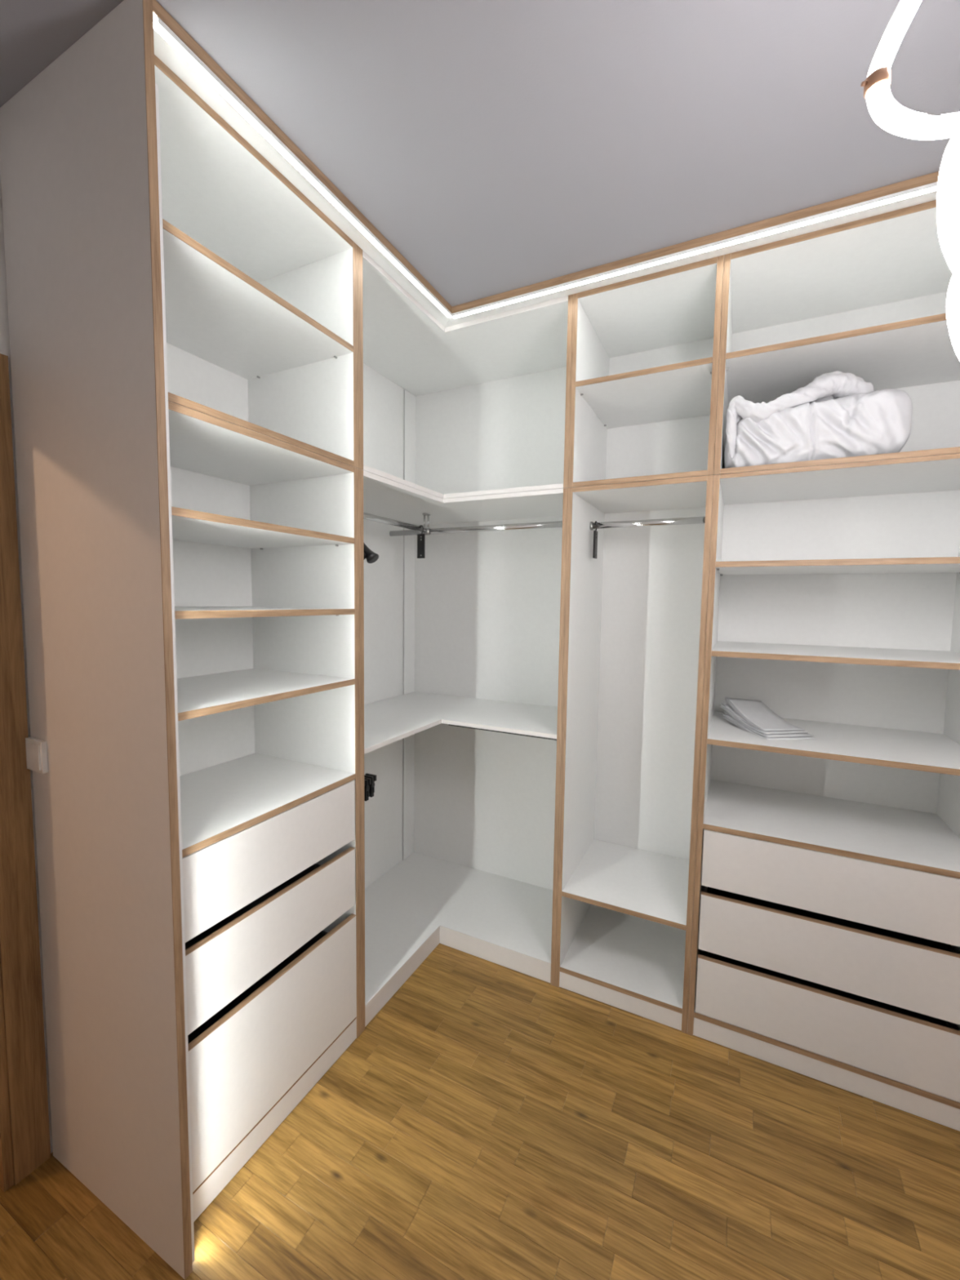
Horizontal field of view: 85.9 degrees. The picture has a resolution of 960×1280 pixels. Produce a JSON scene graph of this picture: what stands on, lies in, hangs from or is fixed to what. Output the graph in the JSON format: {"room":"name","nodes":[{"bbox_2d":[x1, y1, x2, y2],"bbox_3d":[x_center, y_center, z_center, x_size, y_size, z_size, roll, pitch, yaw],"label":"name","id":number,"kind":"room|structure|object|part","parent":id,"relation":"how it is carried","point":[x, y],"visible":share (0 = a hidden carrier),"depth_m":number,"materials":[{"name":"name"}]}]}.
{"room":"walk-in closet","nodes":[
{"label":"walk-in closet","id":0,"kind":"room"},
{"bbox_2d":[0,170,404,1153],"bbox_3d":[-1.104,0.067,1.605,0.175,2.662,2.912,3,5,27],"label":"wall","id":1,"kind":"structure","parent":0,"point":[4,325],"depth_m":1.28,"materials":[{"name":"white paint"}]},
{"bbox_2d":[0,353,50,1191],"bbox_3d":[-1.460,0.387,0.920,0.191,2.095,0.995,3,5,27],"label":"door","id":2,"kind":"structure","parent":1,"relation":"in","point":[24,1131],"depth_m":1.30,"materials":[{"name":"brown wood"}]},
{"bbox_2d":[0,942,959,1279],"bbox_3d":[-0.870,1.479,1.141,5.200,0.100,3.920,3,5,27],"label":"floor","id":3,"kind":"structure","parent":0,"point":[491,1121],"depth_m":1.38,"materials":[{"name":"brown wood"}]},
{"bbox_2d":[0,0,195,1279],"bbox_3d":[-0.884,0.096,1.196,0.565,2.649,0.040,3,5,27],"label":"end panel","id":4,"kind":"object","parent":3,"relation":"on","point":[78,147],"depth_m":1.14,"materials":[{"name":"white wood"}]},
{"bbox_2d":[25,737,48,773],"bbox_3d":[-1.116,0.290,1.295,0.079,0.080,0.014,3,5,27],"label":"light switch","id":5,"kind":"object","parent":4,"relation":"attached to","point":[36,748],"visible":1,"depth_m":1.28,"materials":[{"name":"white plastic"}]},
{"bbox_3d":[-0.645,0.176,1.091,0.026,2.488,0.022,3,5,27],"label":"led strip","id":6,"kind":"part","parent":4,"relation":"part of","materials":[{"name":"white plastic"}]},
{"bbox_2d":[168,400,360,1222],"bbox_3d":[-0.774,0.425,1.542,0.485,1.943,0.680,3,5,27],"label":"tall cabinet","id":7,"kind":"object","parent":3,"relation":"on","point":[265,529],"visible":0.56,"depth_m":1.61,"materials":[{"name":"white laminate"}]},
{"bbox_3d":[-0.988,0.384,1.647,0.004,1.883,0.680,3,5,27],"label":"panel","id":8,"kind":"part","parent":7,"relation":"part of","materials":[{"name":"white laminate"}]},
{"bbox_2d":[154,54,359,468],"bbox_3d":[-0.755,-0.884,1.442,0.485,0.680,0.680,3,5,27],"label":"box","id":9,"kind":"object","parent":7,"relation":"on","point":[261,286],"visible":0.5,"depth_m":1.53,"materials":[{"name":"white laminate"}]},
{"bbox_3d":[-0.970,-0.895,1.550,0.004,0.680,0.680,3,5,27],"label":"panel","id":10,"kind":"part","parent":9,"relation":"part of","materials":[{"name":"white laminate"}]},
{"bbox_3d":[-0.750,-1.214,1.414,0.477,0.018,0.640,3,5,27],"label":"panel","id":11,"kind":"part","parent":9,"relation":"part of","materials":[{"name":"white plastic"}]},
{"bbox_2d":[162,228,352,379],"bbox_3d":[-0.755,-0.902,1.438,0.477,0.018,0.640,3,5,27],"label":"shelf","id":12,"kind":"object","parent":9,"relation":"attached to","point":[219,317],"depth_m":1.46,"materials":[{"name":"white laminate"}]},
{"bbox_3d":[-0.759,-0.553,1.465,0.477,0.017,0.640,3,5,27],"label":"panel","id":13,"kind":"part","parent":9,"relation":"part of","materials":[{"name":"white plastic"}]},
{"bbox_3d":[-0.607,-0.904,1.735,0.478,0.680,0.022,3,5,27],"label":"panel","id":14,"kind":"part","parent":9,"relation":"part of","materials":[{"name":"white plastic"}]},
{"bbox_2d":[174,606,345,610],"bbox_3d":[-0.766,-0.084,1.500,0.477,0.018,0.640,3,5,27],"label":"shelf","id":15,"kind":"object","parent":7,"relation":"attached to","point":[176,608],"depth_m":1.54,"materials":[{"name":"white laminate"}]},
{"bbox_3d":[-0.760,-0.535,1.466,0.477,0.017,0.640,3,5,27],"label":"panel","id":16,"kind":"part","parent":7,"relation":"part of","materials":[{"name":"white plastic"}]},
{"bbox_2d":[171,515,351,548],"bbox_3d":[-0.763,-0.311,1.483,0.477,0.018,0.640,3,5,27],"label":"shelf","id":17,"kind":"object","parent":7,"relation":"attached to","point":[206,531],"depth_m":1.50,"materials":[{"name":"white laminate"}]},
{"bbox_2d":[177,668,354,712],"bbox_3d":[-0.769,0.145,1.518,0.477,0.018,0.640,3,5,27],"label":"shelf","id":18,"kind":"object","parent":7,"relation":"attached to","point":[215,690],"depth_m":1.54,"materials":[{"name":"white laminate"}]},
{"bbox_2d":[179,752,354,849],"bbox_3d":[-0.774,0.463,1.542,0.477,0.018,0.640,3,5,27],"label":"shelf","id":19,"kind":"object","parent":7,"relation":"attached to","point":[224,800],"depth_m":1.56,"materials":[{"name":"white laminate"}]},
{"bbox_3d":[-0.569,0.587,1.447,0.018,0.203,0.631,3,5,27],"label":"drawer","id":20,"kind":"part","parent":7,"relation":"part of","materials":[{"name":"white laminate"}]},
{"bbox_3d":[-0.572,0.819,1.465,0.018,0.197,0.631,3,5,27],"label":"drawer","id":21,"kind":"part","parent":7,"relation":"part of","materials":[{"name":"white wood"}]},
{"bbox_3d":[-0.576,1.140,1.490,0.018,0.365,0.638,3,5,27],"label":"drawer","id":22,"kind":"part","parent":7,"relation":"part of","materials":[{"name":"white wood"}]},
{"bbox_3d":[-0.625,0.405,1.835,0.478,1.943,0.022,3,5,27],"label":"panel","id":23,"kind":"part","parent":7,"relation":"part of","materials":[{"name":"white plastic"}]},
{"bbox_2d":[359,468,568,1033],"bbox_3d":[-0.149,0.385,2.191,1.017,1.943,1.041,3,5,27],"label":"tall cabinet","id":24,"kind":"object","parent":3,"relation":"on","point":[460,826],"depth_m":2.58,"materials":[{"name":"white laminate"}]},
{"bbox_2d":[363,542,378,563],"bbox_3d":[-0.534,-0.387,1.886,0.386,0.220,0.055,3,5,27],"label":"hanger","id":25,"kind":"object","parent":24,"relation":"hanging from","point":[371,557],"visible":0.11,"depth_m":1.81,"materials":[{"name":"black plastic"}]},
{"bbox_3d":[-0.626,0.364,2.368,0.004,1.943,0.927,3,5,27],"label":"panel","id":26,"kind":"part","parent":24,"relation":"part of","materials":[{"name":"white laminate"}]},
{"bbox_3d":[-0.418,-0.495,2.108,0.022,0.035,0.715,3,5,27],"label":"clothes rail","id":27,"kind":"part","parent":24,"relation":"part of","materials":[{"name":"silver metal"}]},
{"bbox_2d":[417,524,425,558],"bbox_3d":[-0.274,-0.458,2.401,0.038,0.153,0.008,3,5,27],"label":"hanger","id":28,"kind":"object","parent":24,"relation":"hanging from","point":[420,537],"visible":0.89,"depth_m":2.40,"materials":[{"name":"black plastic"}]},
{"bbox_3d":[-0.263,-0.559,2.436,0.008,0.060,0.008,3,5,27],"label":"bracket post","id":29,"kind":"part","parent":24,"relation":"part of","materials":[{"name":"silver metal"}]},
{"bbox_3d":[-0.243,-0.558,2.426,0.008,0.060,0.008,3,5,27],"label":"bracket post","id":30,"kind":"part","parent":24,"relation":"part of","materials":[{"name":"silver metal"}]},
{"bbox_3d":[-0.164,1.273,2.269,0.994,0.018,1.014,3,5,27],"label":"panel","id":31,"kind":"part","parent":24,"relation":"part of","materials":[{"name":"white plastic"}]},
{"bbox_2d":[364,691,557,748],"bbox_3d":[-0.151,0.349,2.199,0.994,0.016,1.014,3,5,27],"label":"shelf","id":32,"kind":"object","parent":24,"relation":"attached to","point":[389,718],"depth_m":2.30,"materials":[{"name":"white laminate"}]},
{"bbox_3d":[-0.138,-0.576,2.128,0.994,0.017,1.014,3,5,27],"label":"panel","id":33,"kind":"part","parent":24,"relation":"part of","materials":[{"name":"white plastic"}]},
{"bbox_2d":[357,245,573,498],"bbox_3d":[-0.131,-0.924,2.091,1.017,0.680,1.041,3,5,27],"label":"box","id":34,"kind":"object","parent":24,"relation":"on","point":[482,408],"visible":0.66,"depth_m":2.44,"materials":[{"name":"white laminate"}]},
{"bbox_3d":[-0.608,-0.945,2.268,0.004,0.680,0.927,3,5,27],"label":"panel","id":35,"kind":"part","parent":34,"relation":"part of","materials":[{"name":"white laminate"}]},
{"bbox_3d":[-0.138,-0.595,2.127,0.994,0.017,1.014,3,5,27],"label":"panel","id":36,"kind":"part","parent":34,"relation":"part of","materials":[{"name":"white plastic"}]},
{"bbox_3d":[-0.128,-1.255,2.076,0.994,0.018,1.014,3,5,27],"label":"panel","id":37,"kind":"part","parent":34,"relation":"part of","materials":[{"name":"white plastic"}]},
{"bbox_3d":[0.103,-0.956,2.552,1.012,0.680,0.004,3,5,27],"label":"panel","id":38,"kind":"part","parent":34,"relation":"part of","materials":[{"name":"white laminate"}]},
{"bbox_3d":[-0.018,-0.531,2.315,0.942,0.098,0.052,3,5,27],"label":"clothes rail","id":39,"kind":"part","parent":24,"relation":"part of","materials":[{"name":"silver metal"}]},
{"bbox_3d":[-0.019,-0.499,2.317,0.942,0.026,0.015,3,5,27],"label":"rail","id":40,"kind":"part","parent":24,"relation":"part of","materials":[{"name":"silver metal"}]},
{"bbox_3d":[0.085,0.353,2.652,1.012,1.943,0.004,3,5,27],"label":"panel","id":41,"kind":"part","parent":24,"relation":"part of","materials":[{"name":"white wood"}]},
{"bbox_3d":[-0.454,0.428,2.131,0.022,0.035,0.611,3,5,27],"label":"rail","id":42,"kind":"object","parent":24,"relation":"attached to","visible":0},
{"bbox_2d":[364,777,371,800],"bbox_3d":[-0.563,0.495,1.921,0.380,0.140,0.025,3,5,28],"label":"hanger","id":43,"kind":"object","parent":42,"relation":"hanging from","point":[367,780],"visible":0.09,"depth_m":1.84,"materials":[{"name":"black plastic"}]},
{"bbox_2d":[364,773,376,797],"bbox_3d":[-0.549,0.493,1.949,0.368,0.140,0.025,3,5,25],"label":"hanger","id":44,"kind":"object","parent":42,"relation":"hanging from","point":[373,777],"visible":0.09,"depth_m":1.87,"materials":[{"name":"black plastic"}]},
{"bbox_2d":[555,475,713,1034],"bbox_3d":[0.644,0.403,2.092,0.490,1.943,0.508,3,5,27],"label":"tall cabinet","id":45,"kind":"object","parent":3,"relation":"on","point":[635,623],"depth_m":2.22,"materials":[{"name":"white laminate"}]},
{"bbox_3d":[0.432,0.392,2.196,0.018,1.943,0.501,3,5,27],"label":"panel","id":46,"kind":"part","parent":45,"relation":"part of","materials":[{"name":"white plastic"}]},
{"bbox_2d":[592,520,597,558],"bbox_3d":[0.477,-0.415,2.131,0.008,0.153,0.038,3,5,27],"label":"hanger","id":47,"kind":"object","parent":45,"relation":"hanging from","point":[595,532],"visible":1,"depth_m":2.12,"materials":[{"name":"black plastic"}]},
{"bbox_3d":[0.630,1.294,2.159,0.453,0.018,0.500,3,5,27],"label":"panel","id":48,"kind":"part","parent":45,"relation":"part of","materials":[{"name":"white plastic"}]},
{"bbox_2d":[562,839,688,928],"bbox_3d":[0.634,0.985,2.135,0.453,0.018,0.500,3,5,27],"label":"shelf","id":49,"kind":"object","parent":45,"relation":"attached to","point":[645,882],"depth_m":2.09,"materials":[{"name":"white laminate"}]},
{"bbox_3d":[0.656,-0.557,2.018,0.453,0.017,0.500,3,5,27],"label":"panel","id":50,"kind":"part","parent":45,"relation":"part of","materials":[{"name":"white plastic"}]},
{"bbox_2d":[568,254,724,488],"bbox_3d":[0.662,-0.906,1.992,0.490,0.680,0.508,3,5,27],"label":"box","id":51,"kind":"object","parent":45,"relation":"on","point":[646,349],"visible":0.81,"depth_m":1.99,"materials":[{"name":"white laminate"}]},
{"bbox_3d":[0.451,-0.917,2.096,0.018,0.680,0.501,3,5,27],"label":"panel","id":52,"kind":"part","parent":51,"relation":"part of","materials":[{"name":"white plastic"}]},
{"bbox_3d":[0.656,-0.575,2.016,0.453,0.017,0.500,3,5,27],"label":"panel","id":53,"kind":"part","parent":51,"relation":"part of","materials":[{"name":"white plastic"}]},
{"bbox_2d":[575,363,712,428],"bbox_3d":[0.661,-0.930,1.989,0.453,0.018,0.500,3,5,27],"label":"shelf","id":54,"kind":"object","parent":51,"relation":"attached to","point":[677,393],"depth_m":1.94,"materials":[{"name":"white laminate"}]},
{"bbox_3d":[0.665,-1.236,1.966,0.453,0.018,0.500,3,5,27],"label":"panel","id":55,"kind":"part","parent":51,"relation":"part of","materials":[{"name":"white plastic"}]},
{"bbox_3d":[0.775,-0.921,2.216,0.490,0.680,0.004,3,5,27],"label":"panel","id":56,"kind":"part","parent":51,"relation":"part of","materials":[{"name":"white laminate"}]},
{"bbox_3d":[0.872,-0.895,1.886,0.019,0.680,0.501,3,5,27],"label":"panel","id":57,"kind":"part","parent":51,"relation":"part of","materials":[{"name":"white plastic"}]},
{"bbox_3d":[0.660,-0.463,2.036,0.452,0.035,0.022,3,5,27],"label":"clothes rail","id":58,"kind":"part","parent":45,"relation":"part of","materials":[{"name":"silver metal"}]},
{"bbox_3d":[0.757,0.358,2.314,0.490,1.883,0.004,3,5,27],"label":"panel","id":59,"kind":"part","parent":45,"relation":"part of","materials":[{"name":"white wood"}]},
{"bbox_3d":[0.854,0.414,1.986,0.019,1.943,0.501,3,5,27],"label":"panel","id":60,"kind":"part","parent":45,"relation":"part of","materials":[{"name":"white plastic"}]},
{"bbox_2d":[687,453,959,1131],"bbox_3d":[1.216,0.433,1.806,0.789,1.943,0.508,3,5,27],"label":"tall cabinet","id":61,"kind":"object","parent":3,"relation":"on","point":[825,938],"visible":1,"depth_m":1.76,"materials":[{"name":"white laminate"}]},
{"bbox_3d":[0.871,0.415,1.977,0.019,1.943,0.501,3,5,27],"label":"panel","id":62,"kind":"part","parent":61,"relation":"part of","materials":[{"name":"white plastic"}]},
{"bbox_2d":[722,714,817,740],"bbox_3d":[1.041,0.312,1.872,0.180,0.030,0.277,0,4,-8],"label":"leaflet","id":63,"kind":"object","parent":61,"relation":"on","point":[726,717],"visible":0.35,"depth_m":1.77,"materials":[{"name":"white paper"}]},
{"bbox_2d":[724,711,813,737],"bbox_3d":[1.046,0.300,1.887,0.172,0.040,0.269,0,4,-6],"label":"leaflet","id":64,"kind":"object","parent":63,"relation":"on","point":[783,735],"visible":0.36,"depth_m":1.78,"materials":[{"name":"white paper"}]},
{"bbox_2d":[720,703,808,733],"bbox_3d":[1.040,0.286,1.907,0.165,0.052,0.269,0,4,-9],"label":"leaflet","id":65,"kind":"object","parent":64,"relation":"on","point":[726,707],"visible":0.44,"depth_m":1.86,"materials":[{"name":"white paper"}]},
{"bbox_2d":[724,697,804,730],"bbox_3d":[1.050,0.270,1.915,0.155,0.070,0.257,0,4,-5],"label":"leaflet","id":66,"kind":"object","parent":65,"relation":"on","point":[757,713],"visible":1,"depth_m":1.93,"materials":[{"name":"white paper"}]},
{"bbox_3d":[1.203,1.322,1.872,0.752,0.018,0.500,3,5,27],"label":"panel","id":67,"kind":"part","parent":61,"relation":"part of","materials":[{"name":"white plastic"}]},
{"bbox_3d":[1.095,1.224,1.647,0.745,0.200,0.018,3,5,27],"label":"drawer","id":68,"kind":"part","parent":61,"relation":"part of","materials":[{"name":"white laminate"}]},
{"bbox_3d":[1.098,0.994,1.629,0.745,0.198,0.018,3,5,27],"label":"drawer","id":69,"kind":"part","parent":61,"relation":"part of","materials":[{"name":"white laminate"}]},
{"bbox_3d":[1.102,0.764,1.612,0.745,0.197,0.018,3,5,27],"label":"drawer","id":70,"kind":"part","parent":61,"relation":"part of","materials":[{"name":"white laminate"}]},
{"bbox_2d":[703,779,959,871],"bbox_3d":[1.212,0.639,1.820,0.752,0.018,0.500,3,5,27],"label":"shelf","id":71,"kind":"object","parent":61,"relation":"attached to","point":[881,834],"depth_m":1.76,"materials":[{"name":"white laminate"}]},
{"bbox_3d":[1.329,0.388,2.028,0.789,1.883,0.004,3,5,27],"label":"panel","id":72,"kind":"part","parent":61,"relation":"part of","materials":[{"name":"white wood"}]},
{"bbox_2d":[707,711,959,768],"bbox_3d":[1.216,0.345,1.798,0.752,0.018,0.500,3,5,27],"label":"shelf","id":73,"kind":"object","parent":61,"relation":"attached to","point":[891,745],"depth_m":1.72,"materials":[{"name":"white laminate"}]},
{"bbox_2d":[711,640,959,663],"bbox_3d":[1.220,0.047,1.775,0.752,0.018,0.500,3,5,27],"label":"shelf","id":74,"kind":"object","parent":61,"relation":"attached to","point":[840,652],"depth_m":1.73,"materials":[{"name":"white laminate"}]},
{"bbox_2d":[713,200,959,475],"bbox_3d":[1.234,-0.876,1.706,0.789,0.680,0.508,3,5,27],"label":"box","id":75,"kind":"object","parent":61,"relation":"on","point":[866,298],"visible":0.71,"depth_m":1.69,"materials":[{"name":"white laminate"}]},
{"bbox_3d":[0.889,-0.894,1.877,0.019,0.680,0.501,3,5,27],"label":"panel","id":76,"kind":"part","parent":75,"relation":"part of","materials":[{"name":"white plastic"}]},
{"bbox_2d":[724,370,912,468],"bbox_3d":[1.096,-0.699,1.721,0.509,0.286,0.404,3,5,27],"label":"duvet","id":77,"kind":"object","parent":75,"relation":"in","point":[837,414],"visible":0.77,"depth_m":1.57,"materials":[{"name":"white fabric"}]},
{"bbox_3d":[1.229,-0.545,1.730,0.752,0.017,0.500,3,5,27],"label":"panel","id":78,"kind":"part","parent":75,"relation":"part of","materials":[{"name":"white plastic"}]},
{"bbox_3d":[1.238,-1.206,1.679,0.752,0.018,0.500,3,5,27],"label":"panel","id":79,"kind":"part","parent":75,"relation":"part of","materials":[{"name":"white plastic"}]},
{"bbox_2d":[725,320,959,405],"bbox_3d":[1.234,-0.904,1.702,0.752,0.018,0.500,3,5,27],"label":"shelf","id":80,"kind":"object","parent":75,"relation":"attached to","point":[908,355],"depth_m":1.65,"materials":[{"name":"white laminate"}]},
{"bbox_3d":[1.347,-0.891,1.931,0.789,0.680,0.004,3,5,27],"label":"panel","id":81,"kind":"part","parent":75,"relation":"part of","materials":[{"name":"white laminate"}]},
{"bbox_2d":[715,563,959,574],"bbox_3d":[1.225,-0.247,1.752,0.752,0.018,0.500,3,5,27],"label":"shelf","id":82,"kind":"object","parent":61,"relation":"attached to","point":[721,568],"depth_m":1.70,"materials":[{"name":"white laminate"}]},
{"bbox_3d":[1.229,-0.529,1.731,0.752,0.013,0.500,3,5,27],"label":"panel","id":83,"kind":"part","parent":61,"relation":"part of","materials":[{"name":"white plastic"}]},
{"bbox_3d":[1.560,0.451,1.633,0.018,1.943,0.501,3,5,27],"label":"panel","id":84,"kind":"part","parent":61,"relation":"part of","materials":[{"name":"white wood"}]},
{"bbox_2d":[0,0,959,306],"bbox_3d":[-0.832,-1.263,0.931,5.200,0.100,3.920,3,5,27],"label":"ceiling","id":85,"kind":"structure","parent":0,"point":[498,146],"depth_m":1.17,"materials":[{"name":"grey paint"}]},
{"bbox_2d":[152,0,939,327],"bbox_3d":[0.329,-1.209,1.341,2.112,0.035,1.514,3,5,27],"label":"led light strip","id":86,"kind":"object","parent":85,"relation":"attached to","point":[164,51],"depth_m":1.47,"materials":[{"name":"white plastic"}]},
{"bbox_3d":[-0.369,-1.218,1.489,0.019,0.010,1.126,3,5,27],"label":"led strip","id":87,"kind":"part","parent":86,"relation":"part of","materials":[{"name":"white plastic"}]},
{"bbox_3d":[0.668,-1.212,1.609,1.729,0.010,0.019,3,5,27],"label":"led strip","id":88,"kind":"part","parent":86,"relation":"part of","materials":[{"name":"white plastic"}]},
{"bbox_2d":[860,0,959,359],"bbox_3d":[0.687,-0.633,0.599,0.473,1.060,0.120,0,4,-11],"label":"pendant lamp","id":89,"kind":"object","parent":85,"relation":"hanging from","point":[886,113],"visible":1,"depth_m":0.60,"materials":[{"name":"white plastic"}]}
]}

